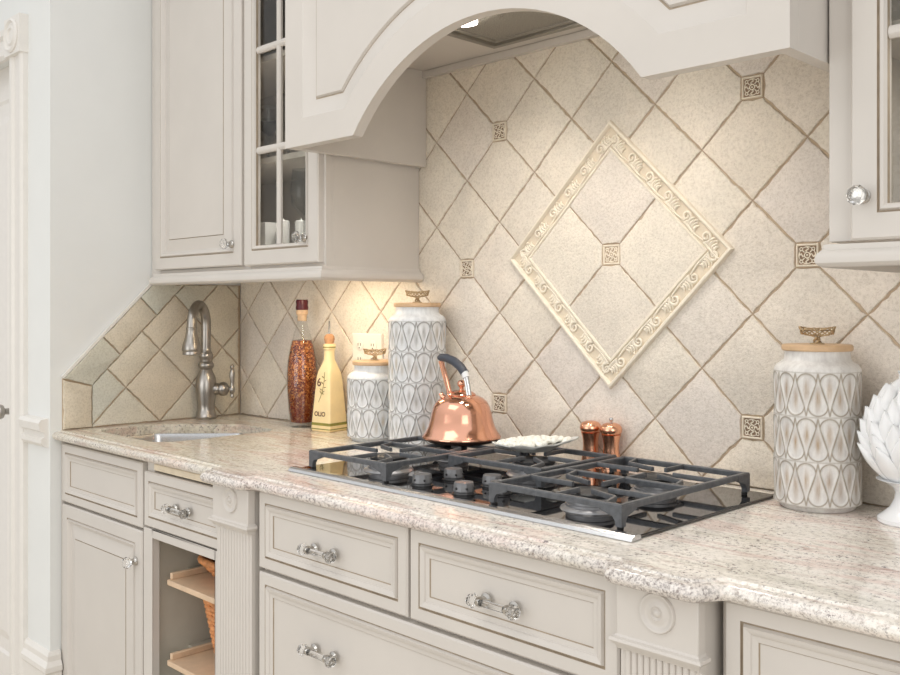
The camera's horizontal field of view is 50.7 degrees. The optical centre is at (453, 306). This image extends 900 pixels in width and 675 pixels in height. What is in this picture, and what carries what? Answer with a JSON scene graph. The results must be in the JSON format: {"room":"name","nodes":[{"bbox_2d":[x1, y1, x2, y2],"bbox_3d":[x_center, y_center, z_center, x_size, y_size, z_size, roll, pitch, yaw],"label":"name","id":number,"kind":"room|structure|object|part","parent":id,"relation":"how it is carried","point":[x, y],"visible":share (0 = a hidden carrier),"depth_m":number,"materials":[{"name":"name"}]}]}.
{"room":"kitchen","nodes":[
{"label":"kitchen","id":0,"kind":"room"},
{"bbox_2d":[0,0,33,640],"bbox_3d":[-1.781,-0.015,3.479,1.525,2.600,0.120,0,0,45],"label":"wall","id":1,"kind":"structure","parent":0,"point":[8,8],"depth_m":2.92,"materials":[{"name":"paint"}]},
{"bbox_2d":[0,66,8,674],"bbox_3d":[-1.701,0.238,3.356,0.912,2.086,0.122,0,0,45],"label":"door","id":2,"kind":"structure","parent":1,"relation":"in","point":[4,73],"depth_m":3.20,"materials":[{"name":"white paint"}]},
{"bbox_3d":[-1.456,0.340,3.083,0.056,0.056,0.082,0,0,45],"label":"knob","id":3,"kind":"part","parent":2,"relation":"part of","materials":[{"name":"silver metal"}]},
{"bbox_2d":[0,29,8,63],"bbox_3d":[-1.730,-0.839,3.329,0.908,0.097,0.022,0,0,45],"label":"trim","id":4,"kind":"structure","parent":1,"relation":"attached to","point":[2,59],"depth_m":3.04,"materials":[{"name":"white wood"}]},
{"bbox_2d":[3,13,27,58],"bbox_3d":[-1.370,-0.844,2.960,0.124,0.117,0.036,0,0,45],"label":"trim","id":5,"kind":"structure","parent":1,"relation":"attached to","point":[15,36],"depth_m":2.92,"materials":[{"name":"white wood"}]},
{"bbox_2d":[9,52,27,674],"bbox_3d":[-1.364,0.250,2.965,0.116,2.070,0.020,0,0,45],"label":"trim","id":6,"kind":"structure","parent":1,"relation":"attached to","point":[18,65],"depth_m":2.96,"materials":[{"name":"white wood"}]},
{"bbox_2d":[18,414,48,447],"bbox_3d":[-1.271,0.376,2.866,0.157,0.087,0.030,0,0,45],"label":"trim","id":7,"kind":"structure","parent":1,"relation":"attached to","point":[36,428],"depth_m":2.84,"materials":[{"name":"white wood"}]},
{"bbox_2d":[21,638,62,674],"bbox_3d":[-1.247,1.153,2.867,0.189,0.264,0.050,0,0,45],"label":"baseboard","id":8,"kind":"structure","parent":1,"relation":"attached to","point":[37,660],"depth_m":2.83,"materials":[{"name":"white wood"}]},
{"bbox_2d":[34,0,240,650],"bbox_3d":[-1.009,-0.015,3.088,0.120,2.600,0.654,0,0,45],"label":"wall","id":9,"kind":"structure","parent":0,"point":[93,58],"depth_m":2.89,"materials":[{"name":"paint"}]},
{"bbox_2d":[61,284,239,429],"bbox_3d":[-0.954,0.144,3.051,0.011,0.450,0.620,0,0,45],"label":"tile backsplash","id":10,"kind":"structure","parent":9,"relation":"attached to","point":[136,370],"depth_m":3.04,"materials":[{"name":"tile"}]},
{"bbox_2d":[244,414,887,507],"bbox_3d":[0.598,-0.015,2.041,3.875,2.600,0.124,0,0,45],"label":"wall","id":11,"kind":"structure","parent":0,"point":[244,414],"depth_m":1.97,"materials":[{"name":"tile"}]},
{"bbox_2d":[149,0,423,285],"bbox_3d":[-0.544,-0.617,2.809,0.926,1.099,0.379,0,0,45],"label":"upper cabinet","id":12,"kind":"object","parent":11,"relation":"attached to","point":[218,66],"visible":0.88,"depth_m":2.69,"materials":[{"name":"paint"}]},
{"bbox_3d":[-0.763,-0.635,2.822,0.492,1.040,0.021,0,0,45],"label":"door","id":13,"kind":"part","parent":12,"relation":"part of","materials":[{"name":"paint"}]},
{"bbox_3d":[-0.643,-0.176,2.655,0.031,0.030,0.020,0,0,45],"label":"crystal knob","id":14,"kind":"part","parent":12,"relation":"part of","materials":[{"name":"white"}]},
{"bbox_3d":[-0.639,-0.633,2.727,0.907,1.064,0.019,0,0,45],"label":"frame","id":15,"kind":"part","parent":12,"relation":"part of","materials":[{"name":"paint"}]},
{"bbox_2d":[261,222,276,244],"bbox_3d":[-0.561,-0.189,2.815,0.114,0.115,0.074,0,0,45],"label":"box","id":16,"kind":"object","parent":12,"relation":"in","point":[268,229],"visible":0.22,"depth_m":2.76,"materials":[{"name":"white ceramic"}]},
{"bbox_2d":[261,50,284,98],"bbox_3d":[-0.520,-0.698,2.848,0.869,0.016,0.266,0,0,45],"label":"shelf","id":17,"kind":"object","parent":12,"relation":"attached to","point":[269,62],"depth_m":2.84,"materials":[{"name":"paint"}]},
{"bbox_2d":[261,151,305,184],"bbox_3d":[-0.520,-0.411,2.848,0.869,0.016,0.266,0,0,45],"label":"shelf","id":18,"kind":"object","parent":12,"relation":"attached to","point":[295,162],"depth_m":2.79,"materials":[{"name":"glass"}]},
{"bbox_3d":[-0.458,-0.634,2.518,0.338,1.042,0.021,0,0,45],"label":"glass door","id":19,"kind":"part","parent":12,"relation":"part of","materials":[{"name":"paint"}]},
{"bbox_2d":[283,219,289,243],"bbox_3d":[-0.494,-0.193,2.748,0.036,0.124,0.036,0,0,45],"label":"pillar candle","id":20,"kind":"object","parent":12,"relation":"in","point":[286,224],"visible":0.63,"depth_m":2.73,"materials":[{"name":"white wax"}]},
{"bbox_3d":[-0.523,-0.085,2.805,0.889,0.036,0.353,0,0,45],"label":"light rail","id":21,"kind":"part","parent":12,"relation":"part of","materials":[{"name":"paint"}]},
{"bbox_3d":[-0.401,-0.177,2.414,0.031,0.030,0.020,0,0,45],"label":"crystal knob","id":22,"kind":"part","parent":12,"relation":"part of","materials":[{"name":"white"}]},
{"bbox_2d":[295,219,305,241],"bbox_3d":[-0.442,-0.193,2.746,0.036,0.124,0.036,0,0,45],"label":"pillar candle","id":23,"kind":"object","parent":12,"relation":"in","point":[300,225],"visible":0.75,"depth_m":2.73,"materials":[{"name":"white wax"}]},
{"bbox_3d":[-0.205,-0.627,2.523,0.004,1.015,0.288,0,0,45],"label":"panel","id":24,"kind":"part","parent":12,"relation":"part of","materials":[{"name":"paint"}]},
{"bbox_2d":[285,0,828,167],"bbox_3d":[0.202,-0.774,2.016,1.280,0.781,0.450,0,0,45],"label":"range hood","id":25,"kind":"object","parent":11,"relation":"attached to","point":[357,72],"visible":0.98,"depth_m":2.10,"materials":[{"name":"paint"}]},
{"bbox_3d":[-0.233,-0.774,2.469,0.024,0.781,0.422,0,0,45],"label":"panel","id":26,"kind":"part","parent":25,"relation":"part of","materials":[{"name":"paint"}]},
{"bbox_2d":[462,20,477,26],"bbox_3d":[0.023,-0.638,2.105,0.060,0.018,0.060,0,0,45],"label":"lamp","id":27,"kind":"object","parent":25,"relation":"on","point":[473,23],"depth_m":2.12,"materials":[{"name":"white"}]},
{"bbox_3d":[0.206,-0.644,2.019,0.624,0.008,0.327,0,0,45],"label":"vent frame","id":28,"kind":"part","parent":25,"relation":"part of","materials":[{"name":"wood"}]},
{"bbox_3d":[0.657,-0.774,1.583,0.024,0.781,0.422,0,0,45],"label":"panel","id":29,"kind":"part","parent":25,"relation":"part of","materials":[{"name":"paint"}]},
{"bbox_2d":[240,36,899,506],"bbox_3d":[0.378,-0.148,2.156,3.149,1.034,0.018,0,0,45],"label":"tile backsplash","id":30,"kind":"structure","parent":11,"relation":"attached to","point":[600,240],"depth_m":2.15,"materials":[{"name":"tile"}]},
{"bbox_2d":[352,333,382,370],"bbox_3d":[-0.255,0.135,2.782,0.136,0.114,0.009,0,0,45],"label":"wall outlet","id":31,"kind":"object","parent":30,"relation":"attached to","point":[360,341],"visible":0.57,"depth_m":2.79,"materials":[{"name":"plastic"}]},
{"bbox_2d":[356,340,362,350],"bbox_3d":[-0.278,0.114,2.802,0.033,0.033,0.003,0,0,45],"label":"socket","id":32,"kind":"object","parent":31,"relation":"attached to","point":[359,343],"depth_m":2.80,"materials":[{"name":"plastic"}]},
{"bbox_2d":[356,354,362,359],"bbox_3d":[-0.278,0.156,2.802,0.033,0.033,0.003,0,0,45],"label":"socket","id":33,"kind":"object","parent":31,"relation":"attached to","point":[358,356],"depth_m":2.80,"materials":[{"name":"plastic"}]},
{"bbox_2d":[369,340,376,350],"bbox_3d":[-0.236,0.114,2.759,0.033,0.033,0.003,0,0,45],"label":"socket","id":34,"kind":"object","parent":31,"relation":"attached to","point":[372,343],"depth_m":2.76,"materials":[{"name":"plastic"}]},
{"bbox_2d":[814,0,899,272],"bbox_3d":[0.963,-0.614,1.309,0.824,1.105,0.379,0,0,45],"label":"upper cabinet","id":35,"kind":"object","parent":11,"relation":"attached to","point":[864,35],"visible":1,"depth_m":1.44,"materials":[{"name":"paint"}]},
{"bbox_3d":[0.601,-0.167,1.417,0.031,0.030,0.020,0,0,45],"label":"crystal knob","id":36,"kind":"part","parent":35,"relation":"part of","materials":[{"name":"white"}]},
{"bbox_3d":[0.972,-0.079,1.318,0.824,0.036,0.353,0,0,45],"label":"light rail","id":37,"kind":"part","parent":35,"relation":"part of","materials":[{"name":"paint"}]},
{"bbox_3d":[0.740,-0.628,1.327,0.365,1.054,0.021,0,0,45],"label":"glass door","id":38,"kind":"part","parent":35,"relation":"part of","materials":[{"name":"paint"}]},
{"bbox_2d":[892,19,899,60],"bbox_3d":[1.002,-0.435,1.334,0.767,0.016,0.267,0,0,45],"label":"shelf","id":39,"kind":"object","parent":35,"relation":"attached to","point":[895,42],"depth_m":1.56,"materials":[{"name":"paint"}]},
{"bbox_3d":[-1.426,1.310,1.088,5.400,0.050,4.330,0,0,45],"label":"floor","id":40,"kind":"structure","parent":0,"visible":0},
{"bbox_2d":[61,441,147,674],"bbox_3d":[-0.791,0.841,2.857,0.510,0.887,0.643,0,0,45],"label":"base cabinet","id":41,"kind":"object","parent":40,"relation":"on","point":[103,493],"visible":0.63,"depth_m":2.65,"materials":[{"name":"paint"}]},
{"bbox_3d":[-0.987,0.878,2.661,0.500,0.583,0.021,0,0,45],"label":"door","id":42,"kind":"part","parent":41,"relation":"part of","materials":[{"name":"paint"}]},
{"bbox_3d":[-0.987,0.493,2.661,0.500,0.172,0.022,0,0,45],"label":"drawer","id":43,"kind":"part","parent":41,"relation":"part of","materials":[{"name":"paint"}]},
{"bbox_3d":[-0.856,0.670,2.482,0.031,0.030,0.020,0,0,45],"label":"crystal knob","id":44,"kind":"part","parent":41,"relation":"part of","materials":[{"name":"white"}]},
{"bbox_2d":[144,462,216,674],"bbox_3d":[-0.466,0.842,2.535,0.396,0.886,0.638,0,0,45],"label":"base cabinet","id":45,"kind":"object","parent":40,"relation":"on","point":[178,529],"visible":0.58,"depth_m":2.44,"materials":[{"name":"paint"}]},
{"bbox_3d":[-0.699,0.500,2.345,0.023,0.023,0.026,0,0,45],"label":"pull post","id":46,"kind":"part","parent":45,"relation":"part of","materials":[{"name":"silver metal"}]},
{"bbox_3d":[-0.682,0.500,2.318,0.108,0.024,0.025,0,0,45],"label":"glass pull","id":47,"kind":"part","parent":45,"relation":"part of","materials":[{"name":"clear glass"}]},
{"bbox_3d":[-0.662,0.498,2.338,0.392,0.142,0.022,0,0,45],"label":"drawer","id":48,"kind":"part","parent":45,"relation":"part of","materials":[{"name":"paint"}]},
{"bbox_3d":[-0.655,0.500,2.301,0.023,0.023,0.026,0,0,45],"label":"pull post","id":49,"kind":"part","parent":45,"relation":"part of","materials":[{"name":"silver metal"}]},
{"bbox_2d":[167,642,214,674],"bbox_3d":[-0.440,0.900,2.514,0.290,0.034,0.540,0,0,45],"label":"tray","id":50,"kind":"object","parent":45,"relation":"on","point":[200,659],"depth_m":2.42,"materials":[{"name":"brown wood"}]},
{"bbox_2d":[167,566,214,603],"bbox_3d":[-0.440,0.694,2.514,0.290,0.034,0.540,0,0,45],"label":"tray","id":51,"kind":"object","parent":45,"relation":"on","point":[199,582],"depth_m":2.40,"materials":[{"name":"brown wood"}]},
{"bbox_2d":[197,555,214,576],"bbox_3d":[-0.465,0.667,2.480,0.274,0.060,0.366,0,0,45],"label":"wicker basket","id":52,"kind":"object","parent":45,"relation":"on","point":[209,564],"visible":0.09,"depth_m":2.39,"materials":[{"name":"brown wicker"}]},
{"bbox_2d":[203,600,214,653],"bbox_3d":[-0.468,0.810,2.427,0.195,0.187,0.331,0,0,45],"label":"wicker basket","id":53,"kind":"object","parent":45,"relation":"on","point":[210,608],"visible":0.06,"depth_m":2.35,"materials":[{"name":"brown wicker"}]},
{"bbox_2d":[208,484,264,674],"bbox_3d":[-0.388,0.842,2.217,0.160,0.886,0.328,0,0,45],"label":"pilaster","id":54,"kind":"object","parent":40,"relation":"on","point":[235,515],"visible":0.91,"depth_m":2.09,"materials":[{"name":"paint"}]},
{"bbox_3d":[-0.493,0.485,2.111,0.160,0.024,0.028,0,0,45],"label":"capital moulding","id":55,"kind":"part","parent":54,"relation":"part of","materials":[{"name":"paint"}]},
{"bbox_2d":[259,492,620,674],"bbox_3d":[0.118,0.842,1.941,0.950,0.886,0.658,0,0,45],"label":"base cabinet","id":56,"kind":"object","parent":40,"relation":"on","point":[341,593],"visible":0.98,"depth_m":1.72,"materials":[{"name":"paint"}]},
{"bbox_3d":[-0.290,0.489,1.910,0.023,0.023,0.026,0,0,45],"label":"pull post","id":57,"kind":"part","parent":56,"relation":"part of","materials":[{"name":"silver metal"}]},
{"bbox_3d":[-0.290,0.692,1.909,0.023,0.023,0.026,0,0,45],"label":"pull post","id":58,"kind":"part","parent":56,"relation":"part of","materials":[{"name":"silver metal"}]},
{"bbox_3d":[-0.273,0.692,1.883,0.108,0.024,0.025,0,0,45],"label":"glass pull","id":59,"kind":"part","parent":56,"relation":"part of","materials":[{"name":"clear glass"}]},
{"bbox_3d":[-0.273,0.489,1.883,0.108,0.024,0.025,0,0,45],"label":"glass pull","id":60,"kind":"part","parent":56,"relation":"part of","materials":[{"name":"clear glass"}]},
{"bbox_3d":[-0.246,0.489,1.866,0.023,0.023,0.026,0,0,45],"label":"pull post","id":61,"kind":"part","parent":56,"relation":"part of","materials":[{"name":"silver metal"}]},
{"bbox_3d":[-0.246,0.692,1.866,0.023,0.023,0.026,0,0,45],"label":"pull post","id":62,"kind":"part","parent":56,"relation":"part of","materials":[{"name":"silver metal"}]},
{"bbox_3d":[-0.249,0.482,1.899,0.478,0.166,0.022,0,0,45],"label":"drawer","id":63,"kind":"part","parent":56,"relation":"part of","materials":[{"name":"paint"}]},
{"bbox_3d":[-0.085,0.722,1.736,0.941,0.296,0.022,0,0,45],"label":"drawer","id":64,"kind":"part","parent":56,"relation":"part of","materials":[{"name":"paint"}]},
{"bbox_3d":[0.046,0.489,1.576,0.023,0.023,0.026,0,0,45],"label":"pull post","id":65,"kind":"part","parent":56,"relation":"part of","materials":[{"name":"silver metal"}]},
{"bbox_3d":[0.063,0.489,1.549,0.108,0.024,0.025,0,0,45],"label":"glass pull","id":66,"kind":"part","parent":56,"relation":"part of","materials":[{"name":"clear glass"}]},
{"bbox_3d":[0.089,0.489,1.532,0.023,0.023,0.026,0,0,45],"label":"pull post","id":67,"kind":"part","parent":56,"relation":"part of","materials":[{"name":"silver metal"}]},
{"bbox_3d":[0.087,0.482,1.564,0.456,0.166,0.022,0,0,45],"label":"drawer","id":68,"kind":"part","parent":56,"relation":"part of","materials":[{"name":"paint"}]},
{"bbox_2d":[608,585,722,674],"bbox_3d":[0.393,0.842,1.440,0.150,0.886,0.328,0,0,45],"label":"pilaster","id":69,"kind":"object","parent":40,"relation":"on","point":[656,634],"visible":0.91,"depth_m":1.32,"materials":[{"name":"paint"}]},
{"bbox_3d":[0.287,0.485,1.334,0.150,0.024,0.028,0,0,45],"label":"capital moulding","id":70,"kind":"part","parent":69,"relation":"part of","materials":[{"name":"paint"}]},
{"bbox_2d":[723,601,899,674],"bbox_3d":[0.948,0.842,1.126,1.088,0.886,0.642,0,0,45],"label":"base cabinet","id":71,"kind":"object","parent":40,"relation":"on","point":[756,641],"visible":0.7,"depth_m":1.23,"materials":[{"name":"paint"}]},
{"bbox_2d":[52,414,899,642],"bbox_3d":[0.188,0.383,1.864,3.305,0.028,0.684,0,0,45],"label":"countertop","id":72,"kind":"structure","parent":71,"relation":"on","point":[840,570],"depth_m":1.54,"materials":[{"name":"stone"}]},
{"bbox_2d":[126,433,242,441],"bbox_3d":[-0.798,0.483,2.834,0.404,0.172,0.404,0,0,45],"label":"sink","id":73,"kind":"object","parent":72,"relation":"in","point":[160,437],"visible":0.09,"depth_m":2.97,"materials":[{"name":"metal"}]},
{"bbox_2d":[182,300,234,419],"bbox_3d":[-0.820,0.174,3.085,0.117,0.390,0.192,0,0,34],"label":"faucet","id":74,"kind":"object","parent":72,"relation":"on","point":[207,388],"visible":1,"depth_m":3.10,"materials":[{"name":"silver metal"}]},
{"bbox_3d":[-0.825,0.061,3.072,0.031,0.165,0.147,0,0,8],"label":"spout","id":75,"kind":"part","parent":74,"relation":"part of","materials":[{"name":"silver metal"}]},
{"bbox_3d":[-0.759,0.245,3.129,0.076,0.111,0.047,0,0,0],"label":"lever handle","id":76,"kind":"part","parent":74,"relation":"part of","materials":[{"name":"silver metal"}]},
{"bbox_2d":[286,300,317,427],"bbox_3d":[-0.467,0.173,2.920,0.095,0.391,0.095,0,0,45],"label":"oil bottle","id":77,"kind":"object","parent":72,"relation":"on","point":[301,375],"visible":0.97,"depth_m":2.89,"materials":[{"name":"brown glass"}]},
{"bbox_2d":[311,321,346,432],"bbox_3d":[-0.372,0.205,2.830,0.078,0.327,0.078,0,0,36],"label":"oil bottle","id":78,"kind":"object","parent":72,"relation":"on","point":[329,412],"visible":0.99,"depth_m":2.81,"materials":[{"name":"beige ceramic"}]},
{"bbox_2d":[347,348,388,441],"bbox_3d":[-0.220,0.242,2.640,0.154,0.253,0.154,0,0,-27],"label":"canister","id":79,"kind":"object","parent":72,"relation":"on","point":[367,385],"visible":0.7,"depth_m":2.57,"materials":[{"name":"grey ceramic"}]},
{"bbox_3d":[-0.220,0.155,2.640,0.125,0.012,0.125,0,0,-8],"label":"lid","id":80,"kind":"part","parent":79,"relation":"part of","materials":[{"name":"brown wood"}]},
{"bbox_3d":[-0.220,0.132,2.640,0.066,0.033,0.029,0,0,-8],"label":"wire knob","id":81,"kind":"part","parent":79,"relation":"part of","materials":[{"name":"brown metal"}]},
{"bbox_2d":[388,290,445,447],"bbox_3d":[-0.097,0.162,2.517,0.154,0.413,0.154,0,0,-11],"label":"canister","id":82,"kind":"object","parent":72,"relation":"on","point":[417,329],"visible":0.79,"depth_m":2.45,"materials":[{"name":"grey ceramic"}]},
{"bbox_3d":[-0.097,-0.005,2.517,0.125,0.012,0.125,0,0,0],"label":"lid","id":83,"kind":"part","parent":82,"relation":"part of","materials":[{"name":"brown wood"}]},
{"bbox_3d":[-0.097,-0.028,2.518,0.066,0.033,0.029,0,0,0],"label":"wire knob","id":84,"kind":"part","parent":82,"relation":"part of","materials":[{"name":"brown metal"}]},
{"bbox_2d":[288,435,773,541],"bbox_3d":[0.126,0.369,1.981,0.917,0.099,0.492,0,0,45],"label":"gas cooktop","id":85,"kind":"object","parent":72,"relation":"in","point":[572,494],"visible":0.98,"depth_m":1.83,"materials":[{"name":"black metal"}]},
{"bbox_3d":[-0.146,0.350,2.113,0.112,0.024,0.112,0,0,45],"label":"burner","id":86,"kind":"part","parent":85,"relation":"part of","materials":[{"name":"metal"}]},
{"bbox_3d":[-0.065,0.351,1.929,0.043,0.023,0.043,0,0,45],"label":"control knob","id":87,"kind":"part","parent":85,"relation":"part of","materials":[{"name":"grey metal"}]},
{"bbox_3d":[-0.001,0.351,1.993,0.043,0.023,0.043,0,0,45],"label":"control knob","id":88,"kind":"part","parent":85,"relation":"part of","materials":[{"name":"grey metal"}]},
{"bbox_2d":[422,354,500,445],"bbox_3d":[0.018,0.216,2.263,0.188,0.207,0.188,0,0,45],"label":"kettle","id":89,"kind":"object","parent":85,"relation":"on","point":[461,417],"visible":1,"depth_m":2.21,"materials":[{"name":"orange metal"}]},
{"bbox_3d":[0.018,0.186,2.263,0.021,0.025,0.021,0,0,45],"label":"lid knob","id":90,"kind":"part","parent":89,"relation":"part of","materials":[{"name":"orange metal"}]},
{"bbox_3d":[0.018,0.204,2.263,0.069,0.014,0.069,0,0,45],"label":"lid","id":91,"kind":"part","parent":89,"relation":"part of","materials":[{"name":"orange metal"}]},
{"bbox_3d":[0.019,0.351,1.840,0.043,0.023,0.043,0,0,45],"label":"control knob","id":92,"kind":"part","parent":85,"relation":"part of","materials":[{"name":"grey metal"}]},
{"bbox_3d":[-0.038,0.364,1.816,0.917,0.008,0.027,0,0,45],"label":"trim","id":93,"kind":"part","parent":85,"relation":"part of","materials":[{"name":"metal"}]},
{"bbox_3d":[0.078,0.351,1.919,0.043,0.023,0.043,0,0,45],"label":"control knob","id":94,"kind":"part","parent":85,"relation":"part of","materials":[{"name":"grey metal"}]},
{"bbox_3d":[0.175,0.350,2.062,0.123,0.024,0.123,0,0,45],"label":"burner","id":95,"kind":"part","parent":85,"relation":"part of","materials":[{"name":"metal"}]},
{"bbox_2d":[492,435,578,452],"bbox_3d":[0.181,0.302,2.103,0.193,0.035,0.109,0,0,0],"label":"dish","id":96,"kind":"object","parent":85,"relation":"on","point":[532,443],"visible":1,"depth_m":2.08,"materials":[{"name":"white ceramic"}]},
{"bbox_3d":[0.246,0.350,1.709,0.112,0.024,0.112,0,0,45],"label":"burner","id":97,"kind":"part","parent":85,"relation":"part of","materials":[{"name":"metal"}]},
{"bbox_3d":[0.395,0.350,1.857,0.101,0.024,0.101,0,0,45],"label":"burner","id":98,"kind":"part","parent":85,"relation":"part of","materials":[{"name":"metal"}]},
{"bbox_2d":[580,420,600,467],"bbox_3d":[0.314,0.315,2.183,0.050,0.108,0.050,0,0,45],"label":"pepper mill","id":99,"kind":"object","parent":72,"relation":"on","point":[590,429],"visible":0.7,"depth_m":2.17,"materials":[{"name":"orange metal"}]},
{"bbox_2d":[600,418,621,470],"bbox_3d":[0.355,0.309,2.142,0.050,0.119,0.050,0,0,45],"label":"pepper mill","id":100,"kind":"object","parent":72,"relation":"on","point":[611,432],"visible":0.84,"depth_m":2.13,"materials":[{"name":"orange metal"}]},
{"bbox_2d":[773,326,861,513],"bbox_3d":[0.671,0.202,1.754,0.154,0.333,0.154,0,0,-14],"label":"canister","id":101,"kind":"object","parent":72,"relation":"on","point":[817,456],"visible":0.97,"depth_m":1.69,"materials":[{"name":"grey ceramic"}]},
{"bbox_3d":[0.671,0.052,1.754,0.066,0.033,0.029,0,0,20],"label":"wire knob","id":102,"kind":"part","parent":101,"relation":"part of","materials":[{"name":"brown metal"}]},
{"bbox_3d":[0.671,0.075,1.754,0.125,0.012,0.125,0,0,20],"label":"lid","id":103,"kind":"part","parent":101,"relation":"part of","materials":[{"name":"brown wood"}]},
{"bbox_2d":[857,371,899,527],"bbox_3d":[0.780,0.239,1.616,0.171,0.259,0.176,0,0,27],"label":"ornament","id":104,"kind":"object","parent":72,"relation":"on","point":[879,433],"visible":1,"depth_m":1.59,"materials":[{"name":"white ceramic"}]}
]}

